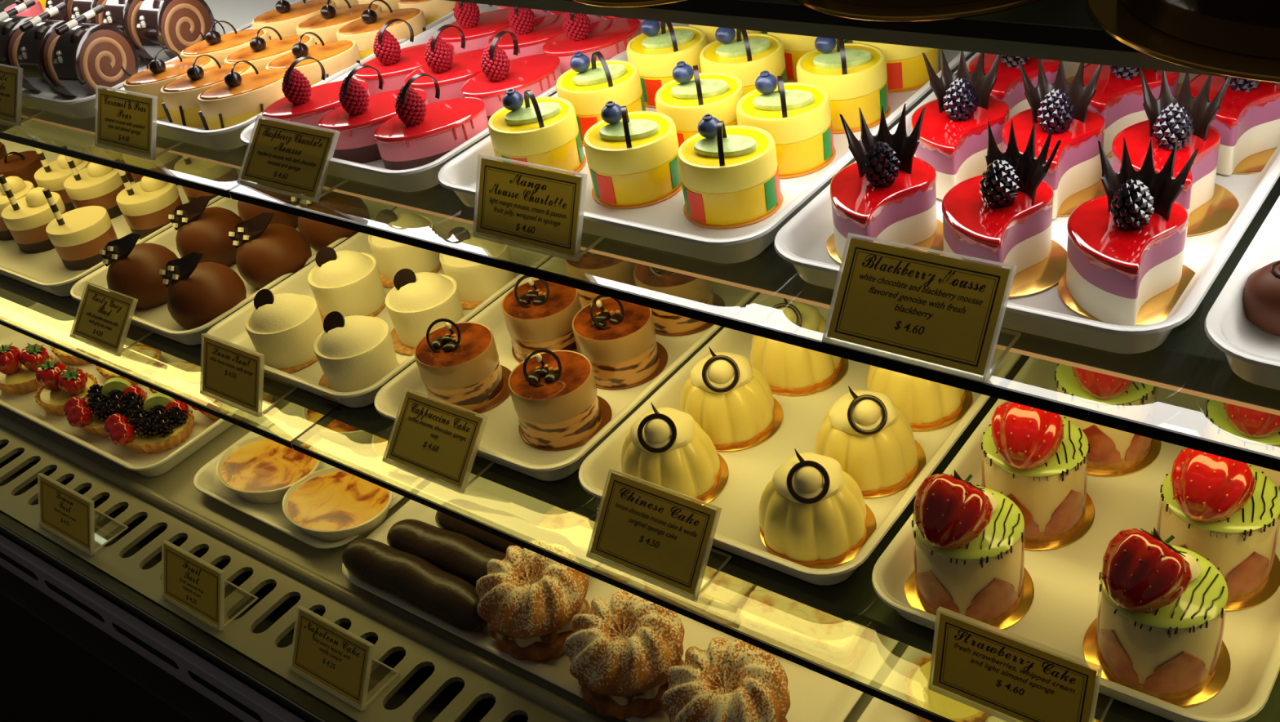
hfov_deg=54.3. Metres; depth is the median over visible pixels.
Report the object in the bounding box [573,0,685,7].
chocolate cake
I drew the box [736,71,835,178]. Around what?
cake
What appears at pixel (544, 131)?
cake
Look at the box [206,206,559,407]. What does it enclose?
serving tray
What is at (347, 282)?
cake
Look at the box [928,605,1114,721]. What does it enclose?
price card
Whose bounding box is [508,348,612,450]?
cake
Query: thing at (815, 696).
serving tray
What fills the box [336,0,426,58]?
cake
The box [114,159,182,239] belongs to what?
chocolate cake
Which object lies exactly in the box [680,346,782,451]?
cake
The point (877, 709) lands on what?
serving tray
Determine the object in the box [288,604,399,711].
price card
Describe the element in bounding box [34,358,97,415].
tart
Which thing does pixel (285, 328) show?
cake
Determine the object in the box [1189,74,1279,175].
cake
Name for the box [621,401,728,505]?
cake
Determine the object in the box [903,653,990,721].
tart
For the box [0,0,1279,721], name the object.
display case
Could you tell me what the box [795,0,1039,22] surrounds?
chocolate cake
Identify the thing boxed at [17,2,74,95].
cake
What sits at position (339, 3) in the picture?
cake
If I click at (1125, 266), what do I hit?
cake
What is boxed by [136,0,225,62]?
cake
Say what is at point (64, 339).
tart
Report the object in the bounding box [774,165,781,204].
print
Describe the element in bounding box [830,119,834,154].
print
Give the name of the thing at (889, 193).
cake
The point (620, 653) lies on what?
pastry
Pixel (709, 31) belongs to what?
cake
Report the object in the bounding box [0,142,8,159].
chocolate cup
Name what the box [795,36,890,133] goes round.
cake
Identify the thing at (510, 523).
eclair
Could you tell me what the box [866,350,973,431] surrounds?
cake
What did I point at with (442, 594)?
eclair
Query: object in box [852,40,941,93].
cake
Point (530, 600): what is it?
pastry
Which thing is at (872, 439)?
cake
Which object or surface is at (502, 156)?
print
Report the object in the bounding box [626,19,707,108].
cake
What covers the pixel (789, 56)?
print
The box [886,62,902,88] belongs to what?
print
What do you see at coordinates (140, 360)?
tart
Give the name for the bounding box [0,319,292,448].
glass shelf
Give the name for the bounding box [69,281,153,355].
price card
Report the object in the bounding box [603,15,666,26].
cake
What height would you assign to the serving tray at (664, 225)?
0.024 m
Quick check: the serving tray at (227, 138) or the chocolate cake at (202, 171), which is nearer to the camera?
the serving tray at (227, 138)
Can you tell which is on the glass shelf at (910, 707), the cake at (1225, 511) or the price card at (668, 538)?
the price card at (668, 538)
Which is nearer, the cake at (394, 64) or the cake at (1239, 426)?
the cake at (1239, 426)
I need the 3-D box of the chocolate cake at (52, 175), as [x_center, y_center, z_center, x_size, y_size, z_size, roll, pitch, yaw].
[-0.734,-0.243,1.586,0.070,0.092,0.070,16,42,34]
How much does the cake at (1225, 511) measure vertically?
0.106 m
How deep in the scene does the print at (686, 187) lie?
0.83 m
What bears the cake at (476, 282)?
on the serving tray at (232, 329)
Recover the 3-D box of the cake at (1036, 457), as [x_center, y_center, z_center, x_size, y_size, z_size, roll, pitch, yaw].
[0.267,0.061,0.846,0.083,0.106,0.083,12,40,30]
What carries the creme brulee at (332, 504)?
on the serving tray at (290, 419)
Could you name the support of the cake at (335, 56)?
on the serving tray at (227, 138)
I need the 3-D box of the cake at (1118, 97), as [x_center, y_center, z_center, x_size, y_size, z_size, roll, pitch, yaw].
[0.322,-0.186,0.822,0.076,0.079,0.076,-10,34,2]
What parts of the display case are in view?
glass rail, deck rail, edge trim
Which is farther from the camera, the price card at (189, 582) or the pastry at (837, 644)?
the price card at (189, 582)
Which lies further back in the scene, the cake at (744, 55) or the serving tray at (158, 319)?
the serving tray at (158, 319)
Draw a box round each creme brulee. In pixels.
[216,432,320,503]
[282,465,392,542]
[302,406,373,444]
[371,434,434,477]
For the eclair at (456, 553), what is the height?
0.040 m
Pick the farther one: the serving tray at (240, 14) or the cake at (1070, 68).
the serving tray at (240, 14)
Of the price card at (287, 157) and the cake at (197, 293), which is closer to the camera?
the price card at (287, 157)
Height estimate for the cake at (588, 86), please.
0.066 m
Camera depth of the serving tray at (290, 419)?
1.39 m
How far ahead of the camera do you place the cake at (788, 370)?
1.02 m
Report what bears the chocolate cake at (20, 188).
on the serving tray at (46, 271)
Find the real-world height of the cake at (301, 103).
0.070 m
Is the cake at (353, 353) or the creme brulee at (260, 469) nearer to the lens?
the cake at (353, 353)
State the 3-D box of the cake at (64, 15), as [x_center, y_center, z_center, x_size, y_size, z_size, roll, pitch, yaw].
[-0.615,-0.393,1.384,0.043,0.082,0.077,12,40,31]
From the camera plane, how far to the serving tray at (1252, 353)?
0.64 m
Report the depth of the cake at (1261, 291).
0.63 m
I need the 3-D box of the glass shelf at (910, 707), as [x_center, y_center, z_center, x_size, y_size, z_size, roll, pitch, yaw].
[0.363,0.084,0.894,1.290,0.008,0.531,16,42,34]
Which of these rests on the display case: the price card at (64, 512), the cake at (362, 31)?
the price card at (64, 512)
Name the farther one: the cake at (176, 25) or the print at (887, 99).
the cake at (176, 25)
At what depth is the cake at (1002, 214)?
0.71 m
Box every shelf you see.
[0,131,231,198]
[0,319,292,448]
[229,190,1279,471]
[291,442,955,721]
[738,0,1104,31]
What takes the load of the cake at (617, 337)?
on the serving tray at (501, 442)
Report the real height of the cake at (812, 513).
0.070 m
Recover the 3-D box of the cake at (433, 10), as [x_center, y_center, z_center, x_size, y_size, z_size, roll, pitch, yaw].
[-0.200,-0.362,1.248,0.090,0.055,0.058,-19,35,-12]
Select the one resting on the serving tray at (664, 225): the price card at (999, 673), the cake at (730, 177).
the cake at (730, 177)
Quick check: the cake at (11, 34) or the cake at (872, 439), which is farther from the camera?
the cake at (11, 34)
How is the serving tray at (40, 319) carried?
on the display case
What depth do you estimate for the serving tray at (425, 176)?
0.96 m
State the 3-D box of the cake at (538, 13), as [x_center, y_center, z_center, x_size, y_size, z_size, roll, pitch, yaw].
[-0.095,-0.357,1.198,0.092,0.070,0.058,-19,35,-12]
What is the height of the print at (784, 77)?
0.021 m
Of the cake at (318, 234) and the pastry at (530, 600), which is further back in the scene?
the cake at (318, 234)
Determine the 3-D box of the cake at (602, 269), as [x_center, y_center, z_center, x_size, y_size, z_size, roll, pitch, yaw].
[-0.031,-0.094,1.185,0.080,0.075,0.080,-33,40,-29]
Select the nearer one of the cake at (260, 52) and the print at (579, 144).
the print at (579, 144)
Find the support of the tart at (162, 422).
on the serving tray at (40, 319)
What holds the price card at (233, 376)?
on the glass shelf at (278, 439)
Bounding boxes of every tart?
[0,342,55,394]
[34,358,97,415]
[50,327,109,364]
[63,377,149,436]
[95,342,161,384]
[103,392,194,453]
[146,360,200,399]
[186,386,274,420]
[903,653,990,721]
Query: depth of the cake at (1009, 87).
0.86 m
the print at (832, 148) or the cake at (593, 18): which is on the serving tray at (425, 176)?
the cake at (593, 18)
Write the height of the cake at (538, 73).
0.070 m
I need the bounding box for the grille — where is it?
[0,425,574,721]
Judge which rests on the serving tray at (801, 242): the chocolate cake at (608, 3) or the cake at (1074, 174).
the cake at (1074, 174)
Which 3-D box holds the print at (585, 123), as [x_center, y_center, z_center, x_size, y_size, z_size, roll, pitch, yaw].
[-0.038,-0.177,0.957,0.015,0.021,0.001,3,36,20]
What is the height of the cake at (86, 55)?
0.082 m
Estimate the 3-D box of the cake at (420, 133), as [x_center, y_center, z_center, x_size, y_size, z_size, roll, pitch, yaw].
[-0.165,-0.191,0.975,0.092,0.070,0.058,-23,36,-17]
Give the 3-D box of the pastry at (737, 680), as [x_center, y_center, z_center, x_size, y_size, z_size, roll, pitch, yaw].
[0.069,0.270,0.979,0.100,0.079,0.101,3,36,20]
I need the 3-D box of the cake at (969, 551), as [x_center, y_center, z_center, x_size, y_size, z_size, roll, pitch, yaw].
[0.209,0.107,0.795,0.083,0.106,0.083,-35,41,-31]
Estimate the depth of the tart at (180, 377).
1.55 m
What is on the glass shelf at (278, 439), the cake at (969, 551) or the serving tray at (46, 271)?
the serving tray at (46, 271)
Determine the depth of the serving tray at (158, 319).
1.33 m
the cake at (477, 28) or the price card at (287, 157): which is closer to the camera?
the price card at (287, 157)
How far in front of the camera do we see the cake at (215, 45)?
1.21 m
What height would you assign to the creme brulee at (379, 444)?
0.026 m
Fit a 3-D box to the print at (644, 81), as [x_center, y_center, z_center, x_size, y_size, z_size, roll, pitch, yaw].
[0.002,-0.218,1.004,0.001,0.021,0.008,-34,40,-30]
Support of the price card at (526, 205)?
on the glass shelf at (1215, 447)
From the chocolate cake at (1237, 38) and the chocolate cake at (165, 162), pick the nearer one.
the chocolate cake at (1237, 38)
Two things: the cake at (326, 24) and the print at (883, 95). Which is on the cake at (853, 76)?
the print at (883, 95)
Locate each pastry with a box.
[475,539,590,662]
[536,505,635,581]
[564,588,684,719]
[642,565,756,628]
[661,636,790,721]
[739,585,874,675]
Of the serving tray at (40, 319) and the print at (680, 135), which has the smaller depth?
the print at (680, 135)
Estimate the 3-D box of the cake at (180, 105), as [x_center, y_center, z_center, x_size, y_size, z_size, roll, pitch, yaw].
[-0.395,-0.252,1.142,0.090,0.055,0.058,-19,35,-12]
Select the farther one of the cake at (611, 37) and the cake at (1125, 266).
the cake at (611, 37)
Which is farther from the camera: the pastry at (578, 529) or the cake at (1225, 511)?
the pastry at (578, 529)
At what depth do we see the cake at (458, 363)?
1.07 m
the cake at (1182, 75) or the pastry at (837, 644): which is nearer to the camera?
the cake at (1182, 75)
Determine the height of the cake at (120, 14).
0.082 m
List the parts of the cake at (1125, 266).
chocolate crown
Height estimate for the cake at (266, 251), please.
0.081 m
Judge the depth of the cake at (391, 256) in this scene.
1.28 m
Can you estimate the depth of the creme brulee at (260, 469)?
1.37 m
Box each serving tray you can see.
[0,119,94,163]
[0,155,240,296]
[0,302,264,476]
[2,0,306,118]
[70,193,397,345]
[94,0,453,150]
[193,401,429,548]
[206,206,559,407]
[240,3,642,191]
[341,472,898,721]
[373,252,761,480]
[437,22,976,263]
[578,293,1022,585]
[773,52,1279,353]
[857,644,1006,721]
[871,356,1279,721]
[1204,195,1279,390]
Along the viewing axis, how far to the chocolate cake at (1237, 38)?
0.56 m
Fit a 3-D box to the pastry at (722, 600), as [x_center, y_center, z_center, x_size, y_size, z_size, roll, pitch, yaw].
[0.056,0.196,1.129,0.104,0.037,0.060,19,44,36]
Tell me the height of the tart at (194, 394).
0.053 m
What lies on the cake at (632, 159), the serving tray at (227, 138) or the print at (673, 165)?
the print at (673, 165)
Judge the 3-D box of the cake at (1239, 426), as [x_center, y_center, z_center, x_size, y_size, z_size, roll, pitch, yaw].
[0.415,0.040,0.835,0.083,0.106,0.083,14,41,32]
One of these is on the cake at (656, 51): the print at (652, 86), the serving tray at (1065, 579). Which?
the print at (652, 86)
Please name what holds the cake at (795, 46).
on the serving tray at (664, 225)
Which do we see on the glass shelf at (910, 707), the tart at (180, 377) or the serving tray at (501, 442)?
the serving tray at (501, 442)
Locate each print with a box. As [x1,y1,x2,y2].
[501,155,510,163]
[508,157,528,166]
[575,131,584,163]
[576,115,582,141]
[578,116,597,141]
[590,168,599,198]
[595,173,616,204]
[640,77,648,102]
[640,93,645,111]
[644,79,662,104]
[668,155,680,189]
[676,133,684,146]
[681,183,690,215]
[686,188,706,222]
[764,175,777,211]
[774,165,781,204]
[781,68,786,82]
[784,52,794,78]
[822,126,832,160]
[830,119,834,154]
[880,84,888,114]
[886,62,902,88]
[886,81,888,111]
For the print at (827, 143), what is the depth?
0.87 m
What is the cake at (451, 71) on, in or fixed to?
on the serving tray at (425, 176)
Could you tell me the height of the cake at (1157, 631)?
0.106 m
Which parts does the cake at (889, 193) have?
chocolate crown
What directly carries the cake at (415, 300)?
on the serving tray at (232, 329)
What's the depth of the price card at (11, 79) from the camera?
1.23 m
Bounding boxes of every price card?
[0,63,46,125]
[37,472,128,555]
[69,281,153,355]
[94,84,184,159]
[161,539,258,631]
[200,333,297,417]
[236,115,350,202]
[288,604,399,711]
[382,387,494,493]
[472,153,604,261]
[586,468,731,600]
[821,232,1021,382]
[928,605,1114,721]
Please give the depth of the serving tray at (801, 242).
0.70 m
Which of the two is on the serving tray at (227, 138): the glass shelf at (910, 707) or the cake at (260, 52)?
the cake at (260, 52)
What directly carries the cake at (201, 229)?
on the serving tray at (158, 319)
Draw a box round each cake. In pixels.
[0,0,37,89]
[0,174,66,253]
[0,176,35,240]
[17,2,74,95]
[31,137,90,211]
[42,187,117,270]
[45,0,73,20]
[53,4,148,97]
[61,145,124,219]
[71,0,106,23]
[90,142,133,182]
[99,232,178,310]
[102,0,154,58]
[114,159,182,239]
[122,149,182,185]
[123,48,217,119]
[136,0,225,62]
[159,252,246,329]
[160,54,255,127]
[168,195,243,266]
[173,155,237,201]
[180,20,270,66]
[197,60,286,129]
[223,26,315,71]
[228,212,311,289]
[230,173,297,227]
[244,288,324,375]
[251,0,337,39]
[262,56,369,130]
[265,31,361,85]
[290,188,369,251]
[295,0,382,44]
[307,246,386,324]
[313,311,399,401]
[318,64,428,163]
[333,0,358,8]
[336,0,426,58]
[354,18,454,95]
[357,0,399,12]
[368,208,441,288]
[373,73,488,169]
[385,268,463,355]
[397,0,455,24]
[404,24,506,103]
[413,318,511,414]
[438,1,510,53]
[439,226,515,309]
[461,30,561,121]
[488,6,564,60]
[488,88,586,175]
[497,5,551,18]
[502,275,582,362]
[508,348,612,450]
[542,12,641,74]
[550,10,604,22]
[555,51,645,146]
[564,249,637,307]
[572,294,667,389]
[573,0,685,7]
[583,100,682,208]
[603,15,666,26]
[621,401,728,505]
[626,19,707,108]
[633,263,725,336]
[654,61,744,146]
[676,113,782,228]
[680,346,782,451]
[688,24,767,44]
[699,26,787,94]
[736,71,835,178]
[750,297,848,395]
[758,448,876,568]
[767,31,850,82]
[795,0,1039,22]
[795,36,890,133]
[813,385,925,497]
[826,103,943,263]
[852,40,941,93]
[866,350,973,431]
[904,469,1034,629]
[911,48,1009,199]
[938,119,1066,297]
[968,53,1059,118]
[980,400,1094,550]
[1001,58,1106,218]
[1053,363,1161,476]
[1057,136,1202,325]
[1062,61,1087,83]
[1082,527,1231,707]
[1083,63,1180,157]
[1086,0,1279,83]
[1111,69,1239,238]
[1156,447,1279,610]
[1177,72,1198,95]
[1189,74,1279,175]
[1202,399,1279,519]
[1242,260,1279,336]
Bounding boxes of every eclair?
[342,537,488,631]
[386,518,506,586]
[435,498,591,567]
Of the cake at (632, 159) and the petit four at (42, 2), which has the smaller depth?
the cake at (632, 159)
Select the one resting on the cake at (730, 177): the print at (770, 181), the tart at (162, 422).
the print at (770, 181)
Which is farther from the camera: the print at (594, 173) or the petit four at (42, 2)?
the petit four at (42, 2)
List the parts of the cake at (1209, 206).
chocolate crown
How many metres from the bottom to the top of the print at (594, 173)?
0.021 m
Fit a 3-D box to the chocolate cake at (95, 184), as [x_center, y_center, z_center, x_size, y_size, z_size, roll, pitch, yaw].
[-0.678,-0.227,1.546,0.070,0.092,0.070,16,42,34]
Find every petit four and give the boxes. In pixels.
[4,0,47,19]
[23,0,46,12]
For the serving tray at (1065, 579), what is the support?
on the glass shelf at (910, 707)
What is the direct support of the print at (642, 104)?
on the cake at (588, 86)
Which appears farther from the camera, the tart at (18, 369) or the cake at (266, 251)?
the tart at (18, 369)
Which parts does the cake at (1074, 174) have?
chocolate crown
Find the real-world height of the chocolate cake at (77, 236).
0.092 m
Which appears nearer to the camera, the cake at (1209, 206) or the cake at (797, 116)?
the cake at (1209, 206)
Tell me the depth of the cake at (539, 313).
1.11 m
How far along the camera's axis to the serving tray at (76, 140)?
1.82 m
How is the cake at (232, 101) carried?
on the serving tray at (227, 138)
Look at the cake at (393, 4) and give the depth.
1.26 m
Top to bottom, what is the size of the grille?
0.008 m
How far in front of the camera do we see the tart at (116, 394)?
1.51 m
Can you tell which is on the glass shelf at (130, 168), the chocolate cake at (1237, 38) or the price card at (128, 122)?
the price card at (128, 122)
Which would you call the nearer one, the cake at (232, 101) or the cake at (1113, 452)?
the cake at (1113, 452)
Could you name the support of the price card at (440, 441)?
on the glass shelf at (910, 707)
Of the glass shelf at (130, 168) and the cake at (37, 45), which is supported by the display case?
the glass shelf at (130, 168)
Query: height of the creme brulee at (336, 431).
0.026 m
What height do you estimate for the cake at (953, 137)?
0.079 m
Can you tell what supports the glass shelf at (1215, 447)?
on the display case
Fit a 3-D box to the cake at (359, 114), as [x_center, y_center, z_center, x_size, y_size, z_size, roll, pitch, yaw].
[-0.217,-0.207,1.012,0.092,0.070,0.058,-22,35,-16]
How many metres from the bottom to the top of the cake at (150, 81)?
0.055 m
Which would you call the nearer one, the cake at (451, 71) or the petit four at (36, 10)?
the cake at (451, 71)
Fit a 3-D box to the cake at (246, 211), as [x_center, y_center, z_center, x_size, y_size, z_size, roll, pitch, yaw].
[-0.428,-0.193,1.436,0.079,0.081,0.079,12,40,30]
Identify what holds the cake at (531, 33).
on the serving tray at (425, 176)
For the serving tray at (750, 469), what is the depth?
0.97 m
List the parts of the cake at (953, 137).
chocolate crown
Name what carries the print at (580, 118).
on the cake at (588, 86)
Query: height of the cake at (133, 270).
0.081 m
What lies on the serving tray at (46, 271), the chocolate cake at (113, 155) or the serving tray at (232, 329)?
the chocolate cake at (113, 155)
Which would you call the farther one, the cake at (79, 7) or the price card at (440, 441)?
the cake at (79, 7)
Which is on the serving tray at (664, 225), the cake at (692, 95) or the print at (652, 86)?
the cake at (692, 95)
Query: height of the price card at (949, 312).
0.053 m
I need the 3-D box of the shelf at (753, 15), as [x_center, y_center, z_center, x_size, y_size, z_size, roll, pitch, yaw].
[-0.253,-0.432,1.154,2.800,0.017,0.390,16,42,34]
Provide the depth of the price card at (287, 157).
1.00 m
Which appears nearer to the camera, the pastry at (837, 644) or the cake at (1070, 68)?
the cake at (1070, 68)
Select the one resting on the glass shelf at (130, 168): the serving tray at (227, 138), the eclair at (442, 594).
the serving tray at (227, 138)
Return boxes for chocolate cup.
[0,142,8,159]
[0,151,43,187]
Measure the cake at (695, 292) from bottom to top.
0.075 m
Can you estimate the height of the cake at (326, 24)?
0.055 m
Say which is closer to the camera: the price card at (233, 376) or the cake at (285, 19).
the price card at (233, 376)
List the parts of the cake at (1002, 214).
chocolate crown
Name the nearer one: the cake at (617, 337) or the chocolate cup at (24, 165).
the cake at (617, 337)
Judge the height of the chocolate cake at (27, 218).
0.092 m
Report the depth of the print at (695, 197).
0.82 m
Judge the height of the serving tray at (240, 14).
0.024 m

